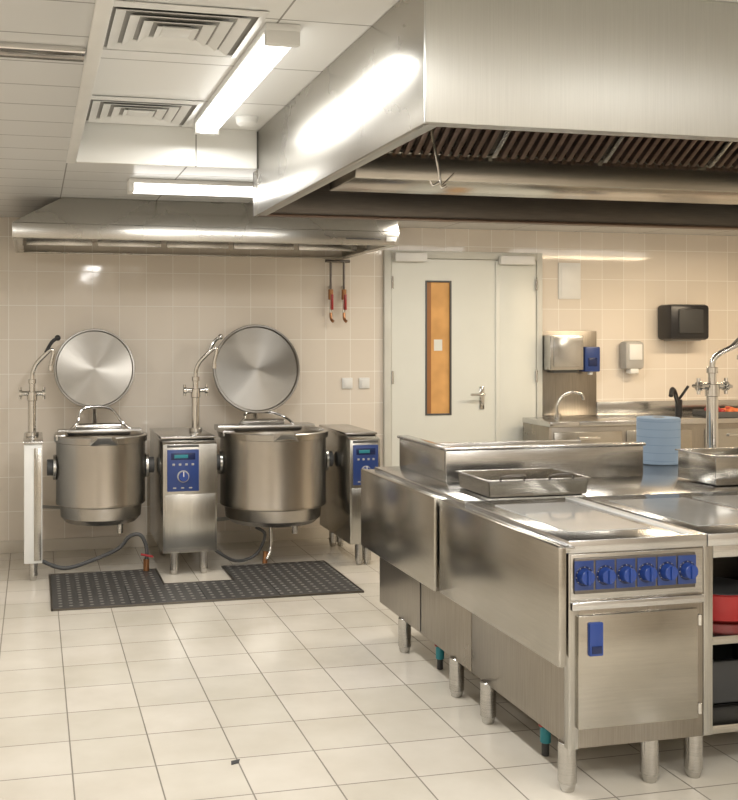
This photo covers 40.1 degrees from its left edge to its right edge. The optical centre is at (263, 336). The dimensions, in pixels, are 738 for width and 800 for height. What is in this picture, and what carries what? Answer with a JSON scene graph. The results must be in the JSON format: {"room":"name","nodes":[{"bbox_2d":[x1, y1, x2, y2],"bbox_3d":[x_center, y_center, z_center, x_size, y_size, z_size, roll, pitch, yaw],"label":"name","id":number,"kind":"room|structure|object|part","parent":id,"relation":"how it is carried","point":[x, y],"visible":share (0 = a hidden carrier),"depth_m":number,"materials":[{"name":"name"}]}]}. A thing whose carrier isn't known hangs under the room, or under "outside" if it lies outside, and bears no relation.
{"room":"commercial kitchen","nodes":[
{"label":"commercial kitchen","id":0,"kind":"room"},
{"bbox_2d":[85,96,203,126],"bbox_3d":[-0.590,-1.051,4.687,0.540,0.016,0.540,0,0,-13],"label":"ceiling air vent","id":1,"kind":"object","parent":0,"point":[102,109],"depth_m":4.65,"materials":[{"name":"white metal"}]},
{"bbox_2d":[103,0,269,57],"bbox_3d":[-0.306,-1.051,3.449,0.540,0.016,0.540,0,0,-13],"label":"ceiling air vent","id":2,"kind":"object","parent":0,"point":[141,26],"depth_m":3.41,"materials":[{"name":"white metal"}]},
{"bbox_2d":[0,538,737,799],"bbox_3d":[2.168,1.620,3.064,9.000,0.100,10.200,0,0,-13],"label":"floor","id":3,"kind":"structure","parent":0,"point":[317,697],"depth_m":4.18,"materials":[{"name":"tile"}]},
{"bbox_2d":[23,432,42,580],"bbox_3d":[-1.547,1.120,6.704,0.125,0.900,0.660,0,0,-13],"label":"support pillar","id":4,"kind":"structure","parent":3,"relation":"on","point":[32,445],"depth_m":6.39,"materials":[{"name":"silver metal"}]},
{"bbox_2d":[19,335,60,436],"bbox_3d":[-1.513,0.328,6.745,0.284,0.683,0.102,0,0,-6],"label":"faucet","id":5,"kind":"object","parent":4,"relation":"on","point":[31,395],"visible":1,"depth_m":6.72,"materials":[{"name":"silver metal"}]},
{"bbox_2d":[42,505,152,570],"bbox_3d":[-1.200,1.379,6.939,0.773,0.361,0.800,0,0,-13],"label":"hose","id":6,"kind":"object","parent":3,"relation":"on","point":[146,559],"visible":0.85,"depth_m":6.66,"materials":[{"name":"grey rubber"}]},
{"bbox_2d":[149,427,216,574],"bbox_3d":[-0.567,1.116,6.938,0.367,0.906,0.792,0,0,-13],"label":"control unit","id":7,"kind":"object","parent":3,"relation":"on","point":[183,481],"visible":0.99,"depth_m":6.60,"materials":[{"name":"metal"}]},
{"bbox_2d":[47,329,154,533],"bbox_3d":[-1.118,0.630,6.846,0.720,1.380,0.735,0,0,-13],"label":"kettle","id":8,"kind":"object","parent":7,"relation":"attached to","point":[99,470],"visible":1,"depth_m":6.70,"materials":[{"name":"metal"}]},
{"bbox_3d":[-1.208,0.226,7.130,0.570,0.570,0.062,0,-4,-13],"label":"lid","id":9,"kind":"part","parent":8,"relation":"part of","materials":[{"name":"metal"}]},
{"bbox_2d":[183,334,222,431],"bbox_3d":[-0.428,0.321,6.995,0.284,0.683,0.102,0,0,-6],"label":"faucet","id":10,"kind":"object","parent":7,"relation":"on","point":[195,391],"visible":1,"depth_m":6.97,"materials":[{"name":"silver metal"}]},
{"bbox_2d":[49,560,363,610],"bbox_3d":[-0.400,1.563,6.357,1.880,0.012,0.880,0,0,-13],"label":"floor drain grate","id":11,"kind":"object","parent":3,"relation":"on","point":[136,587],"visible":1,"depth_m":6.25,"materials":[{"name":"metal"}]},
{"bbox_2d":[231,759,239,764],"bbox_3d":[-0.105,1.568,3.690,0.049,0.002,0.028,0,0,-29],"label":"debris","id":12,"kind":"object","parent":3,"relation":"on","point":[233,762],"visible":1,"depth_m":3.69,"materials":[{"name":"rubber"}]},
{"bbox_2d":[214,517,272,562],"bbox_3d":[-0.045,1.413,7.226,0.864,0.310,0.724,0,0,-13],"label":"hose","id":13,"kind":"object","parent":3,"relation":"on","point":[266,554],"visible":0.69,"depth_m":6.92,"materials":[{"name":"grey plastic"}]},
{"bbox_2d":[319,424,379,564],"bbox_3d":[0.615,1.116,7.209,0.228,0.906,0.792,0,0,-13],"label":"control unit","id":14,"kind":"object","parent":3,"relation":"on","point":[354,449],"visible":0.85,"depth_m":6.93,"materials":[{"name":"metal"}]},
{"bbox_2d":[212,324,333,533],"bbox_3d":[0.062,0.638,7.100,0.870,1.464,0.844,0,0,-13],"label":"kettle","id":15,"kind":"object","parent":14,"relation":"attached to","point":[272,471],"visible":0.97,"depth_m":6.91,"materials":[{"name":"metal"}]},
{"bbox_3d":[-0.058,0.237,7.435,0.660,0.660,0.062,0,-6,-13],"label":"lid","id":16,"kind":"part","parent":15,"relation":"part of","materials":[{"name":"metal"}]},
{"bbox_2d":[361,435,737,792],"bbox_3d":[2.003,1.047,4.611,2.590,1.044,2.030,0,0,-13],"label":"kitchen island","id":17,"kind":"object","parent":3,"relation":"on","point":[590,613],"visible":0.96,"depth_m":3.66,"materials":[{"name":"metal"}]},
{"bbox_2d":[456,468,590,496],"bbox_3d":[1.155,0.635,4.462,0.486,0.101,0.357,0,0,-13],"label":"roasting pan","id":18,"kind":"object","parent":17,"relation":"on","point":[524,481],"visible":1,"depth_m":4.35,"materials":[{"name":"silver metal"}]},
{"bbox_2d":[636,416,680,464],"bbox_3d":[2.158,0.563,5.473,0.227,0.252,0.227,0,0,-13],"label":"container","id":19,"kind":"object","parent":17,"relation":"on","point":[661,435],"visible":0.89,"depth_m":5.38,"materials":[{"name":"blue plastic"}]},
{"bbox_2d":[675,447,737,485],"bbox_3d":[2.216,0.615,4.778,0.360,0.138,0.300,0,0,-13],"label":"container","id":20,"kind":"object","parent":17,"relation":"on","point":[714,466],"visible":1,"depth_m":4.69,"materials":[{"name":"metal"}]},
{"bbox_2d":[692,338,737,447],"bbox_3d":[2.559,0.328,5.588,0.318,0.722,0.114,0,0,-6],"label":"faucet","id":21,"kind":"object","parent":17,"relation":"on","point":[712,388],"visible":0.9,"depth_m":5.56,"materials":[{"name":"silver metal"}]},
{"bbox_2d":[713,643,737,705],"bbox_3d":[1.789,1.292,3.977,0.530,0.163,0.450,0,0,-13],"label":"crate","id":22,"kind":"object","parent":17,"relation":"on","point":[725,656],"visible":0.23,"depth_m":3.73,"materials":[{"name":"plastic"}]},
{"bbox_2d":[713,576,737,622],"bbox_3d":[1.725,1.004,3.834,0.309,0.109,0.309,0,0,43],"label":"cooking pot","id":23,"kind":"object","parent":17,"relation":"on","point":[725,590],"visible":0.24,"depth_m":3.69,"materials":[{"name":"metal"}]},
{"bbox_2d":[522,331,737,448],"bbox_3d":[3.664,0.760,8.249,3.160,1.620,0.561,0,0,-13],"label":"countertop","id":24,"kind":"structure","parent":3,"relation":"on","point":[588,420],"depth_m":8.21,"materials":[{"name":"metal"}]},
{"bbox_2d":[542,335,582,372],"bbox_3d":[2.441,0.138,8.169,0.300,0.305,0.140,0,0,-13],"label":"box","id":25,"kind":"object","parent":24,"relation":"attached to","point":[560,353],"visible":1,"depth_m":8.11,"materials":[{"name":"silver metal"}]},
{"bbox_2d":[554,391,584,418],"bbox_3d":[2.436,0.538,7.969,0.246,0.222,0.058,0,0,6],"label":"gooseneck faucet","id":26,"kind":"object","parent":24,"relation":"on","point":[557,415],"visible":1,"depth_m":7.96,"materials":[{"name":"silver metal"}]},
{"bbox_2d":[579,347,599,374],"bbox_3d":[2.682,0.195,8.240,0.140,0.230,0.111,0,0,-13],"label":"dispenser","id":27,"kind":"object","parent":24,"relation":"attached to","point":[591,355],"visible":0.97,"depth_m":8.19,"materials":[{"name":"blue plastic"}]},
{"bbox_2d":[669,386,688,416],"bbox_3d":[3.322,0.521,8.088,0.249,0.256,0.122,0,0,-32],"label":"faucet","id":28,"kind":"object","parent":24,"relation":"on","point":[672,391],"visible":1,"depth_m":8.13,"materials":[{"name":"black plastic"}]},
{"bbox_2d":[692,406,737,417],"bbox_3d":[3.946,0.611,8.275,0.700,0.076,0.300,0,0,-13],"label":"tray","id":29,"kind":"object","parent":24,"relation":"on","point":[728,411],"visible":0.67,"depth_m":8.15,"materials":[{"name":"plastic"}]},
{"bbox_2d":[0,217,737,540],"bbox_3d":[1.035,0.170,7.995,9.000,2.800,0.120,0,0,-13],"label":"wall","id":30,"kind":"structure","parent":0,"point":[168,311],"depth_m":7.71,"materials":[{"name":"tile"}]},
{"bbox_2d":[0,527,336,553],"bbox_3d":[1.049,1.525,7.931,8.800,0.090,0.012,0,0,-13],"label":"baseboard","id":31,"kind":"structure","parent":30,"relation":"attached to","point":[105,542],"depth_m":7.46,"materials":[{"name":"beige tile"}]},
{"bbox_2d":[325,259,349,322],"bbox_3d":[0.572,-0.356,7.775,0.200,0.492,0.100,0,0,-13],"label":"pipes","id":32,"kind":"object","parent":30,"relation":"attached to","point":[330,290],"visible":1,"depth_m":7.75,"materials":[{"name":"metal"}]},
{"bbox_2d":[342,378,369,388],"bbox_3d":[0.720,0.364,7.852,0.222,0.080,0.017,0,0,-13],"label":"light switch","id":33,"kind":"object","parent":30,"relation":"attached to","point":[347,383],"visible":1,"depth_m":7.84,"materials":[{"name":"white plastic"}]},
{"bbox_2d":[383,250,541,466],"bbox_3d":[1.617,0.443,8.016,1.365,2.255,0.097,0,0,-13],"label":"door","id":34,"kind":"structure","parent":30,"relation":"in","point":[462,339],"depth_m":8.03,"materials":[{"name":"paint"}]},
{"bbox_2d":[558,263,580,298],"bbox_3d":[2.526,-0.464,8.267,0.201,0.298,0.016,0,0,-13],"label":"access panel","id":35,"kind":"object","parent":30,"relation":"attached to","point":[569,274],"visible":1,"depth_m":8.26,"materials":[{"name":"white plastic"}]},
{"bbox_2d":[620,341,643,373],"bbox_3d":[3.069,0.170,8.340,0.180,0.270,0.118,0,0,-13],"label":"soap dispenser","id":36,"kind":"object","parent":30,"relation":"attached to","point":[631,352],"visible":1,"depth_m":8.29,"materials":[{"name":"grey plastic"}]},
{"bbox_2d":[658,304,708,340],"bbox_3d":[3.523,-0.118,8.396,0.370,0.307,0.212,0,0,-13],"label":"paper towel dispenser","id":37,"kind":"object","parent":30,"relation":"attached to","point":[676,322],"visible":1,"depth_m":8.30,"materials":[{"name":"black plastic"}]},
{"bbox_2d":[0,0,737,235],"bbox_3d":[2.169,-1.050,3.064,8.800,0.360,10.000,0,0,-13],"label":"ceiling","id":38,"kind":"structure","parent":0,"point":[38,97],"depth_m":4.62,"materials":[{"name":"white paint"}]},
{"bbox_2d":[0,41,84,61],"bbox_3d":[-1.399,-0.860,2.849,1.750,0.020,0.100,0,0,-13],"label":"trim","id":39,"kind":"structure","parent":38,"relation":"attached to","point":[7,49],"depth_m":2.99,"materials":[{"name":"silver metal"}]},
{"bbox_2d":[127,178,252,196],"bbox_3d":[-0.094,-0.833,5.673,1.350,0.073,0.120,0,0,-13],"label":"lamp","id":40,"kind":"object","parent":38,"relation":"attached to","point":[134,185],"visible":0.45,"depth_m":5.55,"materials":[{"name":"white plastic"}]},
{"bbox_2d":[12,198,398,258],"bbox_3d":[-0.453,-0.740,6.966,2.500,0.259,1.209,0,0,-13],"label":"exhaust hood","id":41,"kind":"object","parent":38,"relation":"attached to","point":[64,221],"visible":1,"depth_m":6.41,"materials":[{"name":"metal"}]},
{"bbox_2d":[86,0,737,131],"bbox_3d":[3.302,-1.145,2.062,7.040,0.170,7.540,0,0,-13],"label":"ceiling","id":42,"kind":"structure","parent":0,"point":[328,28],"depth_m":3.86,"materials":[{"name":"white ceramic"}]},
{"bbox_2d":[66,0,256,168],"bbox_3d":[0.334,-0.959,1.380,0.960,0.202,7.540,0,0,-13],"label":"ceiling bulkhead","id":43,"kind":"structure","parent":42,"relation":"attached to","point":[103,143],"depth_m":5.00,"materials":[{"name":"white paint"}]},
{"bbox_2d":[235,115,257,127],"bbox_3d":[-0.083,-1.036,4.824,0.110,0.045,0.110,0,0,-13],"label":"smoke detector","id":44,"kind":"object","parent":42,"relation":"attached to","point":[244,121],"visible":1,"depth_m":4.79,"materials":[{"name":"white plastic"}]},
{"bbox_2d":[194,22,299,134],"bbox_3d":[-0.108,-1.022,4.131,0.120,0.073,1.550,0,0,-13],"label":"lamp","id":45,"kind":"object","parent":42,"relation":"attached to","point":[273,41],"visible":1,"depth_m":3.81,"materials":[{"name":"white plastic"}]},
{"bbox_2d":[253,0,737,229],"bbox_3d":[1.758,-0.791,4.447,3.180,0.534,2.380,0,0,-13],"label":"exhaust hood","id":46,"kind":"object","parent":42,"relation":"attached to","point":[601,113],"visible":1,"depth_m":3.38,"materials":[{"name":"metal"}]}
]}

